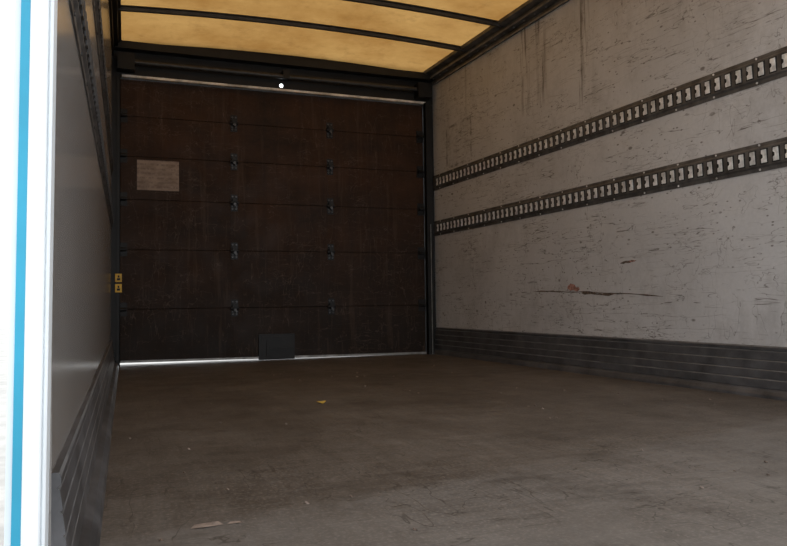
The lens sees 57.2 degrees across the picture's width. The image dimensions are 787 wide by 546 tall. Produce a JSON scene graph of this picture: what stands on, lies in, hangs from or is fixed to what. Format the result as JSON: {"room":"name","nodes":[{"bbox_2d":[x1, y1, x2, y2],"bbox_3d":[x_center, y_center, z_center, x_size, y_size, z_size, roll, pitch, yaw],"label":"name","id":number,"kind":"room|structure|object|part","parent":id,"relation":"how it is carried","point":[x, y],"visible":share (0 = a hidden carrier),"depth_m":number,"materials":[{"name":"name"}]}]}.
{"room":"loading area","nodes":[
{"label":"loading area","id":0,"kind":"room"},
{"bbox_2d":[48,0,111,545],"bbox_3d":[-1.338,-0.615,3.258,0.045,2.410,4.660,0,-2,-20],"label":"wall","id":1,"kind":"structure","parent":0,"point":[81,296],"depth_m":1.54,"materials":[{"name":"metal"}]},
{"bbox_2d":[4,0,57,545],"bbox_3d":[-0.512,-0.636,1.045,0.082,3.250,0.060,0,-2,-20],"label":"door frame","id":2,"kind":"structure","parent":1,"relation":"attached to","point":[43,19],"depth_m":0.99,"materials":[{"name":"white metal"}]},
{"bbox_3d":[-0.526,-0.636,1.041,0.053,3.250,0.058,0,-2,-20],"label":"blue edge","id":3,"kind":"part","parent":2,"relation":"part of","materials":[{"name":"metal"}]},
{"bbox_2d":[51,339,118,545],"bbox_3d":[-1.239,0.484,3.132,0.056,0.200,4.450,0,-2,-20],"label":"baseboard","id":4,"kind":"structure","parent":1,"relation":"attached to","point":[79,473],"depth_m":1.48,"materials":[{"name":"grey metal"}]},
{"bbox_2d":[68,0,113,227],"bbox_3d":[-1.280,-0.481,3.190,0.018,0.128,4.385,0,-2,-20],"label":"track rail","id":5,"kind":"object","parent":1,"relation":"attached to","point":[78,11],"visible":1,"depth_m":1.91,"materials":[{"name":"metal"}]},
{"bbox_2d":[92,0,113,174],"bbox_3d":[-1.285,-0.873,3.206,0.018,0.128,4.385,0,-2,-20],"label":"track rail","id":6,"kind":"object","parent":1,"relation":"attached to","point":[96,3],"visible":1,"depth_m":2.99,"materials":[{"name":"metal"}]},
{"bbox_2d":[111,75,116,361],"bbox_3d":[-2.070,-0.385,5.362,0.047,2.140,0.190,0,-2,-20],"label":"trim","id":7,"kind":"structure","parent":1,"relation":"attached to","point":[114,77],"depth_m":5.27,"materials":[{"name":"black paint"}]},
{"bbox_2d":[109,0,121,55],"bbox_3d":[-1.279,-1.764,3.268,0.068,0.105,4.540,0,-2,-20],"label":"trim","id":8,"kind":"structure","parent":1,"relation":"attached to","point":[114,5],"depth_m":4.85,"materials":[{"name":"black paint"}]},
{"bbox_2d":[116,75,120,366],"bbox_3d":[-2.014,-0.388,5.286,0.026,2.140,0.040,0,-2,-20],"label":"door track","id":9,"kind":"object","parent":1,"relation":"attached to","point":[118,76],"visible":0.89,"depth_m":5.27,"materials":[{"name":"black metal"}]},
{"bbox_2d":[115,274,121,291],"bbox_3d":[-1.999,0.073,5.247,0.046,0.135,0.004,0,-2,-20],"label":"warning sticker","id":10,"kind":"object","parent":9,"relation":"attached to","point":[118,277],"visible":1,"depth_m":5.25,"materials":[{"name":"yellow plastic"}]},
{"bbox_2d":[121,0,527,71],"bbox_3d":[0.007,-1.822,3.790,2.922,0.060,4.700,0,-2,-20],"label":"ceiling","id":11,"kind":"structure","parent":0,"point":[164,29],"depth_m":5.21,"materials":[{"name":"beige plastic"}]},
{"bbox_2d":[118,5,465,51],"bbox_3d":[-0.622,-1.751,5.166,2.520,0.070,0.052,0,-2,-20],"label":"bow","id":12,"kind":"object","parent":11,"relation":"attached to","point":[125,8],"visible":0.98,"depth_m":5.10,"materials":[{"name":"grey metal"}]},
{"bbox_2d":[343,0,503,27],"bbox_3d":[-0.421,-1.774,4.665,2.549,0.071,0.052,0,-2,-20],"label":"bow","id":13,"kind":"object","parent":11,"relation":"attached to","point":[385,3],"visible":1,"depth_m":4.90,"materials":[{"name":"grey metal"}]},
{"bbox_2d":[100,354,786,545],"bbox_3d":[0.079,0.636,3.598,2.953,0.100,4.900,0,-2,-20],"label":"floor","id":14,"kind":"structure","parent":0,"point":[515,474],"depth_m":2.05,"materials":[{"name":"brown wood"}]},
{"bbox_2d":[191,521,240,528],"bbox_3d":[-0.355,0.501,1.444,0.100,0.003,0.032,0,-2,-20],"label":"scrap","id":15,"kind":"object","parent":14,"relation":"on","point":[214,523],"visible":1,"depth_m":1.44,"materials":[{"name":"beige paper"}]},
{"bbox_2d":[120,305,425,360],"bbox_3d":[-0.880,0.480,5.753,2.453,0.412,0.030,0,-2,-20],"label":"panel","id":16,"kind":"object","parent":14,"relation":"on","point":[145,334],"visible":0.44,"depth_m":5.69,"materials":[{"name":"brown wood"}]},
{"bbox_2d":[120,250,424,308],"bbox_3d":[-0.886,0.051,5.770,2.453,0.441,0.030,0,-2,-20],"label":"panel","id":17,"kind":"object","parent":16,"relation":"on","point":[151,279],"visible":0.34,"depth_m":5.71,"materials":[{"name":"brown wood"}]},
{"bbox_2d":[127,116,416,309],"bbox_3d":[-0.892,-0.450,5.789,2.453,1.458,0.021,0,-2,-20],"label":"strips","id":18,"kind":"object","parent":17,"relation":"attached to","point":[131,116],"visible":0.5,"depth_m":5.73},
{"bbox_2d":[120,199,423,252],"bbox_3d":[-0.891,-0.359,5.787,2.453,0.373,0.030,0,-2,-20],"label":"panel","id":19,"kind":"object","parent":17,"relation":"on","point":[144,224],"visible":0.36,"depth_m":5.73,"materials":[{"name":"brown wood"}]},
{"bbox_2d":[120,156,423,208],"bbox_3d":[-0.896,-0.708,5.801,2.453,0.321,0.030,0,-2,-20],"label":"panel","id":20,"kind":"object","parent":19,"relation":"on","point":[199,180],"visible":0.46,"depth_m":5.79,"materials":[{"name":"brown wood"}]},
{"bbox_2d":[137,160,178,190],"bbox_3d":[-1.779,-0.736,5.458,0.302,0.227,0.004,0,-2,-20],"label":"label","id":21,"kind":"object","parent":20,"relation":"attached to","point":[151,174],"visible":1,"depth_m":5.46,"materials":[{"name":"beige paper"}]},
{"bbox_2d":[120,116,422,171],"bbox_3d":[-0.900,-1.021,5.814,2.453,0.299,0.030,0,-2,-20],"label":"panel","id":22,"kind":"object","parent":20,"relation":"on","point":[141,136],"visible":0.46,"depth_m":5.76,"materials":[{"name":"brown wood"}]},
{"bbox_2d":[121,79,422,136],"bbox_3d":[-0.903,-1.312,5.826,2.453,0.277,0.030,0,-2,-20],"label":"panel","id":23,"kind":"object","parent":22,"relation":"on","point":[140,98],"visible":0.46,"depth_m":5.77,"materials":[{"name":"brown wood"}]},
{"bbox_2d":[120,108,425,315],"bbox_3d":[-0.881,-0.451,5.756,2.450,1.576,0.046,0,-2,-20],"label":"hinges","id":24,"kind":"object","parent":17,"relation":"attached to","point":[234,202],"visible":0.98,"depth_m":5.67,"materials":[{"name":"black paint"}]},
{"bbox_2d":[231,97,333,349],"bbox_3d":[-0.880,-0.394,5.776,0.820,1.978,0.003,0,-2,-20],"label":"stile","id":25,"kind":"object","parent":17,"relation":"attached to","point":[233,99],"visible":1,"depth_m":5.68,"materials":[{"name":"brown wood"}]},
{"bbox_2d":[120,352,426,362],"bbox_3d":[-0.871,0.667,5.726,2.453,0.038,0.010,0,-2,-20],"label":"bar","id":26,"kind":"object","parent":16,"relation":"attached to","point":[369,354],"visible":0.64,"depth_m":5.63,"materials":[{"name":"metal"}]},
{"bbox_2d":[258,333,294,359],"bbox_3d":[-0.921,0.581,5.701,0.284,0.201,0.031,0,-2,-20],"label":"plate","id":27,"kind":"object","parent":16,"relation":"attached to","point":[270,346],"visible":1,"depth_m":5.69,"materials":[{"name":"black paint"}]},
{"bbox_2d":[126,359,769,540],"bbox_3d":[-0.029,0.583,3.517,2.396,0.009,4.043,0,-2,-20],"label":"debris","id":28,"kind":"object","parent":14,"relation":"on","point":[306,502],"visible":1,"depth_m":2.10,"materials":[{"name":"cardboard"}]},
{"bbox_2d":[432,0,786,346],"bbox_3d":[1.257,-0.611,4.199,0.050,2.410,4.710,0,-3,-23],"label":"wall","id":29,"kind":"structure","parent":0,"point":[715,252],"depth_m":4.10,"materials":[{"name":"white paint"}]},
{"bbox_2d":[112,40,433,105],"bbox_3d":[-0.880,-1.631,5.833,2.600,0.361,0.240,0,-2,-20],"label":"door header","id":30,"kind":"structure","parent":29,"relation":"attached to","point":[199,66],"depth_m":5.74,"materials":[{"name":"black paint"}]},
{"bbox_2d":[423,103,432,353],"bbox_3d":[0.294,-0.384,6.140,0.038,2.140,0.045,0,-2,-20],"label":"door track","id":31,"kind":"object","parent":29,"relation":"attached to","point":[425,105],"visible":1,"depth_m":6.12,"materials":[{"name":"black metal"}]},
{"bbox_2d":[422,103,435,353],"bbox_3d":[0.303,-0.380,6.242,0.092,2.140,0.190,0,-2,-20],"label":"trim","id":32,"kind":"structure","parent":29,"relation":"attached to","point":[430,107],"depth_m":6.18,"materials":[{"name":"black paint"}]},
{"bbox_2d":[424,0,569,85],"bbox_3d":[1.190,-1.769,4.163,0.112,0.107,4.593,0,-3,-23],"label":"trim","id":33,"kind":"structure","parent":29,"relation":"attached to","point":[531,11],"depth_m":5.24,"materials":[{"name":"metal"}]},
{"bbox_2d":[534,260,662,296],"bbox_3d":[1.174,0.046,4.314,0.002,0.206,1.172,0,-3,-23],"label":"wood gouge","id":34,"kind":"object","parent":29,"relation":"attached to","point":[571,286],"visible":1,"depth_m":4.28,"materials":[{"name":"brown wood"}]},
{"bbox_2d":[433,46,786,190],"bbox_3d":[1.239,-0.867,4.158,0.018,0.128,4.502,0,-3,-23],"label":"track rail","id":35,"kind":"object","parent":29,"relation":"attached to","point":[770,66],"visible":1,"depth_m":3.93,"materials":[{"name":"metal"}]},
{"bbox_2d":[433,137,786,235],"bbox_3d":[1.244,-0.476,4.142,0.018,0.128,4.502,0,-3,-23],"label":"track rail","id":36,"kind":"object","parent":29,"relation":"attached to","point":[769,155],"visible":1,"depth_m":3.93,"materials":[{"name":"metal"}]},
{"bbox_2d":[434,327,786,400],"bbox_3d":[1.255,0.477,4.068,0.049,0.226,4.560,0,-3,-23],"label":"baseboard","id":37,"kind":"structure","parent":29,"relation":"attached to","point":[759,371],"depth_m":3.90,"materials":[{"name":"grey metal"}]},
{"label":"outside","id":38,"kind":"structure","parent":0,"visible":0},
{"bbox_2d":[0,328,251,545],"bbox_3d":[-3.455,1.967,9.304,80.000,0.001,100.000,0,-2,-20],"label":"ground","id":39,"kind":"structure","parent":38,"point":[3,332],"depth_m":11.14,"materials":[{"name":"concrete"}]}
]}

